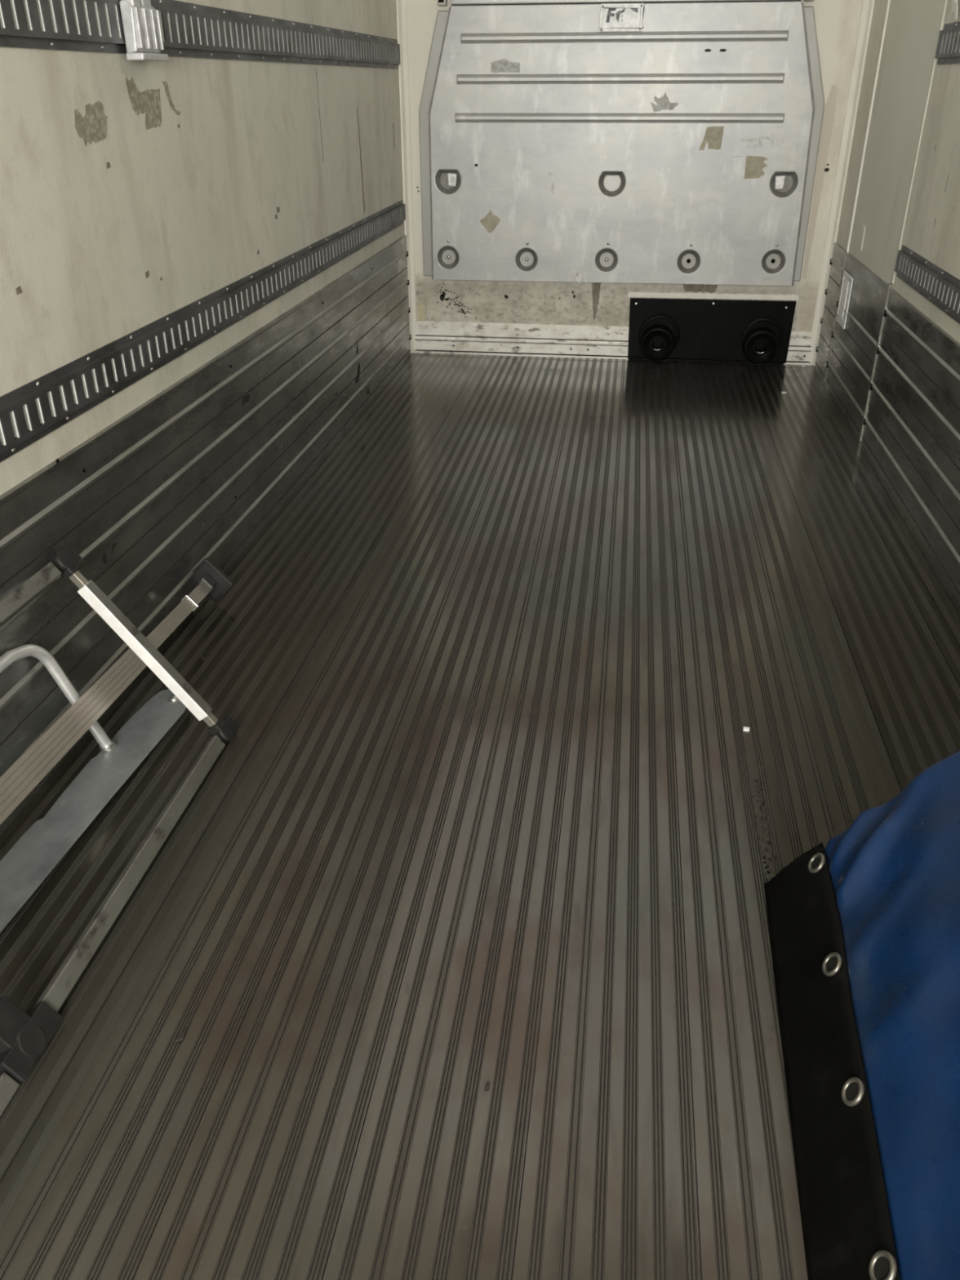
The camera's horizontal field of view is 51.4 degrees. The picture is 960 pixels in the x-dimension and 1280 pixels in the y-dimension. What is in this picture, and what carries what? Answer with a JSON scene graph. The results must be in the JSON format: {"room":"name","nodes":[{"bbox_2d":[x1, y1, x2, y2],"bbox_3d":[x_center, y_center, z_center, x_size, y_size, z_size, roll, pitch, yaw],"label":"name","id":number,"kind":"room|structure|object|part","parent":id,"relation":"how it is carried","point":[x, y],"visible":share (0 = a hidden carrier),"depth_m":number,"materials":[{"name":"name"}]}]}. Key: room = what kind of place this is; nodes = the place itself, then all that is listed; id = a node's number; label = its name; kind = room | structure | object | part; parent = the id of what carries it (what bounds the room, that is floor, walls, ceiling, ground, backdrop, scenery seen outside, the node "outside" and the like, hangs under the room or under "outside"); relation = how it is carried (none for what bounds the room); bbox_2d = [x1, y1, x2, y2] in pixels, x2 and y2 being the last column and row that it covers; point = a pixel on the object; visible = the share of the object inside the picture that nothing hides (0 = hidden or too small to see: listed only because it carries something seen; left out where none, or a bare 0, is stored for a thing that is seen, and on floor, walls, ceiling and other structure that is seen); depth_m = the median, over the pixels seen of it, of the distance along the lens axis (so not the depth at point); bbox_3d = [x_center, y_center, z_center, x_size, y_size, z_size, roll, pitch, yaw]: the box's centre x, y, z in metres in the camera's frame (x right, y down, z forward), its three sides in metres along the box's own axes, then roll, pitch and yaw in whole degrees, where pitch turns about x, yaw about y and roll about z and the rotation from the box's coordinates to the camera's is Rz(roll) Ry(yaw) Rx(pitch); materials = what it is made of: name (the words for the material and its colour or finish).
{"room":"truck cargo interior","nodes":[
{"label":"truck cargo interior","id":0,"kind":"room"},
{"bbox_2d":[0,0,404,495],"bbox_3d":[-1.028,-0.843,2.009,0.061,2.510,8.260,4,29,7],"label":"wall","id":1,"kind":"structure","parent":0,"point":[133,193],"depth_m":2.78,"materials":[{"name":"beige plastic"}]},
{"bbox_2d":[0,0,399,68],"bbox_3d":[-1.000,-1.136,1.766,0.016,0.134,8.130,4,29,7],"label":"track","id":2,"kind":"object","parent":1,"relation":"attached to","point":[188,29],"visible":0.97,"depth_m":2.88,"materials":[{"name":"black metal"}]},
{"bbox_2d":[119,0,168,61],"bbox_3d":[-0.848,-1.544,2.517,0.045,0.145,0.155,4,29,7],"label":"fitting","id":3,"kind":"object","parent":2,"relation":"attached to","point":[141,22],"visible":1,"depth_m":2.49,"materials":[{"name":"grey metal"}]},
{"bbox_2d":[0,200,405,462],"bbox_3d":[-0.999,-0.462,2.136,0.016,0.124,8.120,4,29,7],"label":"track","id":4,"kind":"object","parent":1,"relation":"attached to","point":[29,412],"visible":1,"depth_m":2.77,"materials":[{"name":"black metal"}]},
{"bbox_2d":[0,235,411,835],"bbox_3d":[-0.995,-0.069,2.376,0.017,0.679,8.156,4,29,7],"label":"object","id":5,"kind":"structure","parent":1,"relation":"attached to","point":[194,472],"depth_m":2.97,"materials":[{"name":"metal"}]},
{"bbox_2d":[0,352,959,1279],"bbox_3d":[0.189,0.322,2.428,2.400,0.060,8.200,4,29,7],"label":"floor","id":6,"kind":"structure","parent":0,"point":[490,798],"depth_m":2.17,"materials":[{"name":"metal"}]},
{"bbox_2d":[0,644,186,933],"bbox_3d":[-0.968,0.369,1.901,0.227,0.378,1.580,4,29,7],"label":"plate","id":7,"kind":"object","parent":6,"relation":"on","point":[34,855],"visible":0.93,"depth_m":2.24,"materials":[{"name":"silver metal"}]},
{"bbox_3d":[-1.012,0.203,2.171,0.102,0.352,0.459,10,31,18],"label":"tube handle","id":8,"kind":"part","parent":7,"relation":"part of","materials":[{"name":"silver metal"}]},
{"bbox_2d":[0,557,233,824],"bbox_3d":[-0.908,0.110,2.447,0.142,0.276,1.512,2,29,5],"label":"bar","id":9,"kind":"object","parent":6,"relation":"on","point":[24,775],"visible":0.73,"depth_m":2.28,"materials":[{"name":"metal"}]},
{"bbox_2d":[198,573,217,588],"bbox_3d":[-0.843,-0.179,3.093,0.047,0.050,0.057,4,29,7],"label":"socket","id":10,"kind":"object","parent":9,"relation":"attached to","point":[209,580],"depth_m":3.10,"materials":[{"name":"black metal"}]},
{"bbox_2d":[0,545,238,1116],"bbox_3d":[-0.922,0.446,1.648,0.392,0.516,1.820,4,29,7],"label":"frame","id":11,"kind":"object","parent":6,"relation":"on","point":[24,1037],"visible":1,"depth_m":2.09,"materials":[{"name":"metal"}]},
{"bbox_3d":[-0.825,0.908,1.292,0.038,0.041,0.785,4,29,7],"label":"rail","id":12,"kind":"part","parent":11,"relation":"part of","materials":[{"name":"metal"}]},
{"bbox_3d":[-1.029,0.037,1.908,0.038,0.053,0.836,4,29,7],"label":"rail","id":13,"kind":"part","parent":11,"relation":"part of","materials":[{"name":"metal"}]},
{"bbox_3d":[-0.702,0.449,2.094,0.038,0.041,0.830,4,29,7],"label":"rail","id":14,"kind":"part","parent":11,"relation":"part of","materials":[{"name":"metal"}]},
{"bbox_2d":[175,1030,186,1041],"bbox_3d":[-0.515,0.682,1.720,0.012,0.004,0.023,4,29,7],"label":"crumb","id":15,"kind":"object","parent":6,"relation":"on","point":[182,1034],"visible":1,"depth_m":1.72,"materials":[{"name":"black"}]},
{"bbox_2d":[484,1080,489,1089],"bbox_3d":[0.012,0.729,1.634,0.008,0.004,0.015,4,29,7],"label":"crumb","id":16,"kind":"object","parent":6,"relation":"on","point":[487,1084],"visible":1,"depth_m":1.63,"materials":[{"name":"black"}]},
{"bbox_2d":[742,726,750,731],"bbox_3d":[0.676,0.226,2.532,0.016,0.004,0.015,7,30,13],"label":"chip","id":17,"kind":"object","parent":6,"relation":"on","point":[745,728],"visible":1,"depth_m":2.53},
{"bbox_2d":[764,750,959,1279],"bbox_3d":[0.822,0.629,1.232,0.774,0.567,1.483,4,29,7],"label":"tarpaulin","id":18,"kind":"object","parent":6,"relation":"on","point":[870,918],"visible":1,"depth_m":1.53,"materials":[{"name":"blue plastic"}]},
{"bbox_2d":[406,0,862,331],"bbox_3d":[0.764,-2.740,5.399,2.400,2.510,0.066,4,29,7],"label":"wall","id":19,"kind":"structure","parent":0,"point":[837,21],"depth_m":5.67,"materials":[{"name":"beige"}]},
{"bbox_2d":[395,0,416,353],"bbox_3d":[-0.409,-2.820,5.487,0.045,2.450,0.045,4,29,7],"label":"trim","id":20,"kind":"structure","parent":19,"relation":"attached to","point":[402,25],"depth_m":5.56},
{"bbox_2d":[413,320,812,364],"bbox_3d":[0.761,-1.760,5.903,2.376,0.186,0.022,4,29,7],"label":"baseboard","id":21,"kind":"structure","parent":19,"relation":"attached to","point":[582,341],"depth_m":5.95,"materials":[{"name":"white"}]},
{"bbox_2d":[418,0,824,286],"bbox_3d":[0.726,-2.683,5.361,2.144,1.473,0.078,4,29,7],"label":"panel","id":22,"kind":"object","parent":19,"relation":"attached to","point":[683,148],"visible":1,"depth_m":5.34,"materials":[{"name":"silver metal"}]},
{"bbox_2d":[599,3,644,31],"bbox_3d":[0.718,-3.158,5.064,0.225,0.123,0.014,4,29,7],"label":"sign plate","id":23,"kind":"object","parent":22,"relation":"attached to","point":[613,17],"visible":1,"depth_m":5.07,"materials":[{"name":"white plastic"}]},
{"bbox_3d":[0.723,-3.279,5.032,1.760,0.112,0.072,4,29,7],"label":"rail","id":24,"kind":"part","parent":22,"relation":"part of","materials":[{"name":"white metal"}]},
{"bbox_2d":[627,297,795,364],"bbox_3d":[1.319,-1.771,5.742,0.928,0.352,0.088,4,29,7],"label":"panel","id":25,"kind":"object","parent":19,"relation":"attached to","point":[672,330],"visible":1,"depth_m":5.75,"materials":[{"name":"black plastic"}]},
{"bbox_2d":[638,314,679,360],"bbox_3d":[1.039,-1.749,5.786,0.236,0.256,0.066,4,29,7],"label":"socket","id":26,"kind":"object","parent":25,"relation":"attached to","point":[659,335],"depth_m":5.78,"materials":[{"name":"black metal"}]},
{"bbox_2d":[741,316,783,364],"bbox_3d":[1.618,-1.711,5.714,0.236,0.256,0.066,4,29,7],"label":"socket","id":27,"kind":"object","parent":25,"relation":"attached to","point":[762,337],"depth_m":5.71,"materials":[{"name":"black metal"}]},
{"bbox_2d":[808,0,875,365],"bbox_3d":[1.920,-2.665,5.196,0.050,2.450,0.045,4,29,7],"label":"trim","id":28,"kind":"structure","parent":19,"relation":"attached to","point":[866,15],"depth_m":5.27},
{"bbox_2d":[835,0,959,343],"bbox_3d":[1.407,-0.681,1.705,0.061,2.510,8.260,4,29,7],"label":"wall","id":29,"kind":"structure","parent":0,"point":[931,229],"depth_m":3.77,"materials":[{"name":"beige plastic"}]},
{"bbox_2d":[814,242,846,382],"bbox_3d":[1.911,-1.794,5.459,0.017,0.672,0.346,4,29,7],"label":"baseboard","id":30,"kind":"structure","parent":29,"relation":"attached to","point":[837,260],"depth_m":5.44,"materials":[{"name":"metal"}]},
{"bbox_2d":[824,0,947,442],"bbox_3d":[1.839,-2.137,4.455,0.078,2.250,1.057,4,29,7],"label":"door","id":31,"kind":"structure","parent":29,"relation":"in","point":[906,63],"depth_m":4.51,"materials":[{"name":"metal"}]},
{"bbox_3d":[1.858,-1.749,5.099,0.004,0.175,0.115,4,29,7],"label":"pull plate","id":32,"kind":"part","parent":31,"relation":"part of","materials":[{"name":"white plastic"}]},
{"bbox_3d":[1.855,-1.731,5.078,0.007,0.245,0.234,4,29,7],"label":"handle","id":33,"kind":"part","parent":31,"relation":"part of","materials":[{"name":"white plastic"}]},
{"bbox_3d":[1.815,-1.451,4.846,0.016,0.672,1.028,4,29,7],"label":"kick plate","id":34,"kind":"part","parent":31,"relation":"part of","materials":[{"name":"metal"}]},
{"bbox_3d":[1.889,-2.392,4.912,0.012,2.250,0.008,4,29,7],"label":"edge trim","id":35,"kind":"part","parent":31,"relation":"part of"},
{"bbox_3d":[1.856,-1.963,4.862,0.006,0.110,0.120,4,29,7],"label":"latch plate","id":36,"kind":"part","parent":31,"relation":"part of","materials":[{"name":"metal"}]},
{"bbox_3d":[1.740,-1.207,4.390,0.022,0.690,0.018,4,29,7],"label":"edge trim","id":37,"kind":"part","parent":31,"relation":"part of","materials":[{"name":"metal"}]},
{"bbox_3d":[1.743,-2.187,3.838,0.009,1.560,0.012,4,29,7],"label":"edge trim","id":38,"kind":"part","parent":31,"relation":"part of","materials":[{"name":"beige plastic"}]},
{"bbox_2d":[861,288,959,604],"bbox_3d":[1.265,0.433,1.472,0.017,0.672,6.741,4,29,7],"label":"wall panel","id":39,"kind":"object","parent":29,"relation":"attached to","point":[911,433],"depth_m":3.66,"materials":[{"name":"metal"}]},
{"bbox_2d":[894,244,959,324],"bbox_3d":[1.262,0.048,1.234,0.016,0.122,6.700,4,29,7],"label":"track","id":40,"kind":"object","parent":29,"relation":"attached to","point":[936,285],"visible":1,"depth_m":3.66,"materials":[{"name":"black metal"}]},
{"bbox_2d":[934,21,959,64],"bbox_3d":[1.260,-0.623,0.859,0.016,0.130,6.700,4,29,7],"label":"track","id":41,"kind":"object","parent":29,"relation":"attached to","point":[948,49],"visible":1,"depth_m":3.62,"materials":[{"name":"black metal"}]},
{"bbox_2d":[951,0,957,19],"bbox_3d":[1.703,-2.343,3.517,0.017,0.266,0.160,4,29,7],"label":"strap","id":42,"kind":"object","parent":29,"relation":"hanging from","point":[954,2],"visible":1,"depth_m":3.57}
]}

